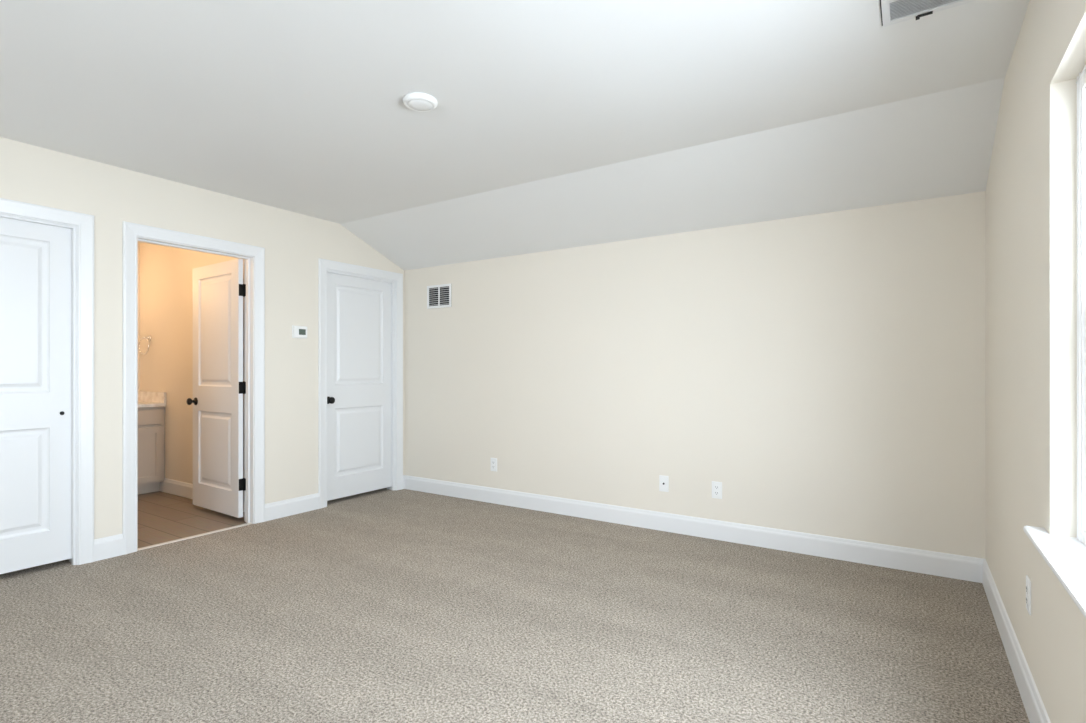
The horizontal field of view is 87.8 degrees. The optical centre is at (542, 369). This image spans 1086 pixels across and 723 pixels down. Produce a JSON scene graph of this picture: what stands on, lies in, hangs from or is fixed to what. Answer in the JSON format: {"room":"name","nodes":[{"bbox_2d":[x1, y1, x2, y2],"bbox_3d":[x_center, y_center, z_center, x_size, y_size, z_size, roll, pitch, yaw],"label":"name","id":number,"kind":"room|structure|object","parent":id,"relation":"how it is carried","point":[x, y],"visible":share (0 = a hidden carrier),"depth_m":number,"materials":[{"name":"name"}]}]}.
{"room":"empty bedroom","nodes":[
{"label":"empty bedroom","id":0,"kind":"room"},
{"bbox_2d":[138,243,139,390],"bbox_3d":[-4.437,-0.115,5.185,0.120,2.550,1.230,0,0,33],"label":"wall","id":1,"kind":"structure","parent":0,"point":[138,243],"depth_m":5.66,"materials":[{"name":"paint"}]},
{"bbox_2d":[140,243,243,494],"bbox_3d":[-3.141,-0.115,5.147,2.334,2.550,0.120,0,0,33],"label":"wall","id":2,"kind":"structure","parent":0,"point":[166,273],"depth_m":5.29,"materials":[{"name":"paint"}]},
{"bbox_2d":[139,335,150,354],"bbox_3d":[-3.882,-0.246,5.525,0.165,0.190,0.059,0,0,25],"label":"towel ring","id":3,"kind":"object","parent":2,"relation":"attached to","point":[149,336],"visible":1,"depth_m":5.51,"materials":[{"name":"silver metal"}]},
{"bbox_2d":[160,478,243,511],"bbox_3d":[-3.426,1.095,4.599,2.214,0.131,1.110,0,0,33],"label":"baseboard","id":4,"kind":"structure","parent":2,"relation":"attached to","point":[183,489],"depth_m":5.21,"materials":[{"name":"paint"}]},
{"bbox_2d":[138,491,245,547],"bbox_3d":[-3.370,1.187,4.685,2.454,0.046,1.555,0,0,33],"label":"floor","id":5,"kind":"structure","parent":0,"point":[162,516],"depth_m":4.39,"materials":[{"name":"beige tile"}]},
{"bbox_2d":[138,391,165,494],"bbox_3d":[-4.061,0.686,5.126,0.566,0.947,0.910,0,0,33],"label":"vanity cabinet","id":6,"kind":"object","parent":5,"relation":"on","point":[151,405],"visible":0.23,"depth_m":5.28,"materials":[{"name":"paint"}]},
{"bbox_2d":[0,137,403,538],"bbox_3d":[-2.854,-0.115,3.338,0.120,2.550,5.540,0,0,33],"label":"wall","id":7,"kind":"structure","parent":0,"point":[293,243],"depth_m":3.94,"materials":[{"name":"paint"}]},
{"bbox_2d":[0,217,70,573],"bbox_3d":[-3.031,0.139,3.066,0.040,1.973,0.756,0,0,33],"label":"closet door","id":8,"kind":"structure","parent":7,"relation":"in","point":[35,258],"depth_m":3.23,"materials":[{"name":"paint"}]},
{"bbox_2d":[0,198,93,564],"bbox_3d":[-3.031,0.113,3.066,0.157,2.095,0.928,0,0,33],"label":"door frame","id":9,"kind":"structure","parent":7,"relation":"attached to","point":[81,225],"depth_m":3.36,"materials":[{"name":"paint"}]},
{"bbox_2d":[122,221,264,554],"bbox_3d":[-2.444,0.113,3.969,0.157,2.095,0.926,0,0,33],"label":"door frame","id":10,"kind":"structure","parent":7,"relation":"in","point":[132,233],"depth_m":3.97,"materials":[{"name":"white wood"}]},
{"bbox_2d":[138,522,251,550],"bbox_3d":[-2.419,1.159,3.953,0.044,0.009,0.760,0,0,33],"label":"trim","id":11,"kind":"structure","parent":7,"relation":"attached to","point":[241,525],"depth_m":3.91,"materials":[{"name":"silver metal"}]},
{"bbox_2d":[186,258,244,517],"bbox_3d":[-2.604,0.138,4.526,0.768,1.973,0.167,0,0,33],"label":"door","id":12,"kind":"structure","parent":7,"relation":"in","point":[218,288],"depth_m":4.47,"materials":[{"name":"white wood"}]},
{"bbox_2d":[292,325,306,338],"bbox_3d":[-1.966,-0.307,4.567,0.028,0.100,0.126,0,0,33],"label":"thermostat","id":13,"kind":"object","parent":7,"relation":"attached to","point":[297,331],"visible":1,"depth_m":4.55,"materials":[{"name":"white plastic"}]},
{"bbox_2d":[327,272,391,500],"bbox_3d":[-1.681,0.139,5.146,0.167,1.973,0.758,0,0,33],"label":"closet door","id":14,"kind":"structure","parent":7,"relation":"in","point":[359,310],"depth_m":5.13,"materials":[{"name":"paint"}]},
{"bbox_2d":[318,258,402,508],"bbox_3d":[-1.679,0.113,5.145,0.157,2.095,0.928,0,0,33],"label":"door frame","id":15,"kind":"structure","parent":7,"relation":"attached to","point":[324,266],"depth_m":5.11,"materials":[{"name":"paint"}]},
{"bbox_2d":[0,488,1029,722],"bbox_3d":[-0.969,1.185,2.111,4.938,0.050,5.540,0,0,33],"label":"floor","id":16,"kind":"structure","parent":0,"point":[384,605],"depth_m":2.53,"materials":[{"name":"beige carpet"}]},
{"bbox_2d":[0,0,1029,243],"bbox_3d":[-2.116,-1.330,2.342,7.112,0.120,4.676,0,0,33],"label":"ceiling","id":17,"kind":"structure","parent":0,"point":[297,106],"depth_m":2.45,"materials":[{"name":"paint"}]},
{"bbox_2d":[403,92,436,111],"bbox_3d":[-0.578,-1.255,2.656,0.160,0.029,0.160,0,0,33],"label":"smoke detector","id":18,"kind":"object","parent":17,"relation":"attached to","point":[416,101],"visible":1,"depth_m":2.62,"materials":[{"name":"white plastic"}]},
{"bbox_2d":[880,0,976,26],"bbox_3d":[1.355,-1.259,1.905,0.368,0.021,0.178,0,0,33],"label":"ceiling vent","id":19,"kind":"object","parent":17,"relation":"in","point":[892,11],"visible":1,"depth_m":1.97,"materials":[{"name":"white metal"}]},
{"bbox_2d":[341,78,1004,269],"bbox_3d":[-0.606,-1.169,4.664,7.112,0.483,0.864,0,0,33],"label":"ceiling","id":20,"kind":"structure","parent":0,"point":[939,144],"depth_m":3.43,"materials":[{"name":"paint"}]},
{"bbox_2d":[404,191,985,558],"bbox_3d":[0.626,0.072,4.306,4.658,2.175,0.120,0,0,33],"label":"wall","id":21,"kind":"structure","parent":0,"point":[828,370],"depth_m":3.78,"materials":[{"name":"paint"}]},
{"bbox_2d":[427,283,450,308],"bbox_3d":[-0.972,-0.688,5.267,0.302,0.215,0.010,0,0,33],"label":"air vent","id":22,"kind":"object","parent":21,"relation":"in","point":[438,296],"visible":1,"depth_m":5.26,"materials":[{"name":"white plastic"}]},
{"bbox_2d":[491,458,496,471],"bbox_3d":[-0.430,0.825,4.917,0.070,0.115,0.008,0,0,33],"label":"outlet","id":23,"kind":"object","parent":21,"relation":"attached to","point":[493,460],"visible":1,"depth_m":4.91,"materials":[{"name":"white plastic"}]},
{"bbox_2d":[94,475,1050,722],"bbox_3d":[-0.919,1.095,2.079,4.498,0.131,5.300,0,0,33],"label":"baseboard","id":24,"kind":"structure","parent":21,"relation":"attached to","point":[967,568],"depth_m":3.60,"materials":[{"name":"paint"}]},
{"bbox_2d":[659,475,668,491],"bbox_3d":[0.870,0.820,4.067,0.070,0.115,0.015,0,0,33],"label":"outlet","id":25,"kind":"object","parent":21,"relation":"attached to","point":[663,480],"visible":1,"depth_m":4.07,"materials":[{"name":"white plastic"}]},
{"bbox_2d":[712,481,721,498],"bbox_3d":[1.190,0.823,3.863,0.070,0.115,0.008,0,0,33],"label":"outlet","id":26,"kind":"object","parent":21,"relation":"attached to","point":[716,486],"visible":1,"depth_m":3.86,"materials":[{"name":"white plastic"}]},
{"bbox_2d":[986,0,1085,722],"bbox_3d":[1.000,-0.115,0.758,0.160,2.550,5.420,0,0,33],"label":"wall","id":27,"kind":"structure","parent":0,"point":[1031,187],"depth_m":1.81,"materials":[{"name":"paint"}]},
{"bbox_2d":[1026,575,1030,614],"bbox_3d":[1.671,0.775,1.944,0.008,0.115,0.070,0,0,33],"label":"outlet","id":28,"kind":"object","parent":27,"relation":"attached to","point":[1028,581],"visible":1,"depth_m":1.93,"materials":[{"name":"white plastic"}]},
{"bbox_2d":[1023,526,1085,617],"bbox_3d":[1.014,0.494,0.917,0.109,0.022,1.930,0,0,33],"label":"window sill","id":29,"kind":"structure","parent":27,"relation":"attached to","point":[1065,556],"depth_m":1.45,"materials":[{"name":"white wood"}]},
{"bbox_2d":[1076,65,1085,545],"bbox_3d":[1.100,-0.168,0.860,0.104,1.345,1.760,0,0,33],"label":"window","id":30,"kind":"structure","parent":27,"relation":"in","point":[1081,79],"depth_m":1.58,"materials":[{"name":"white"}]}
]}

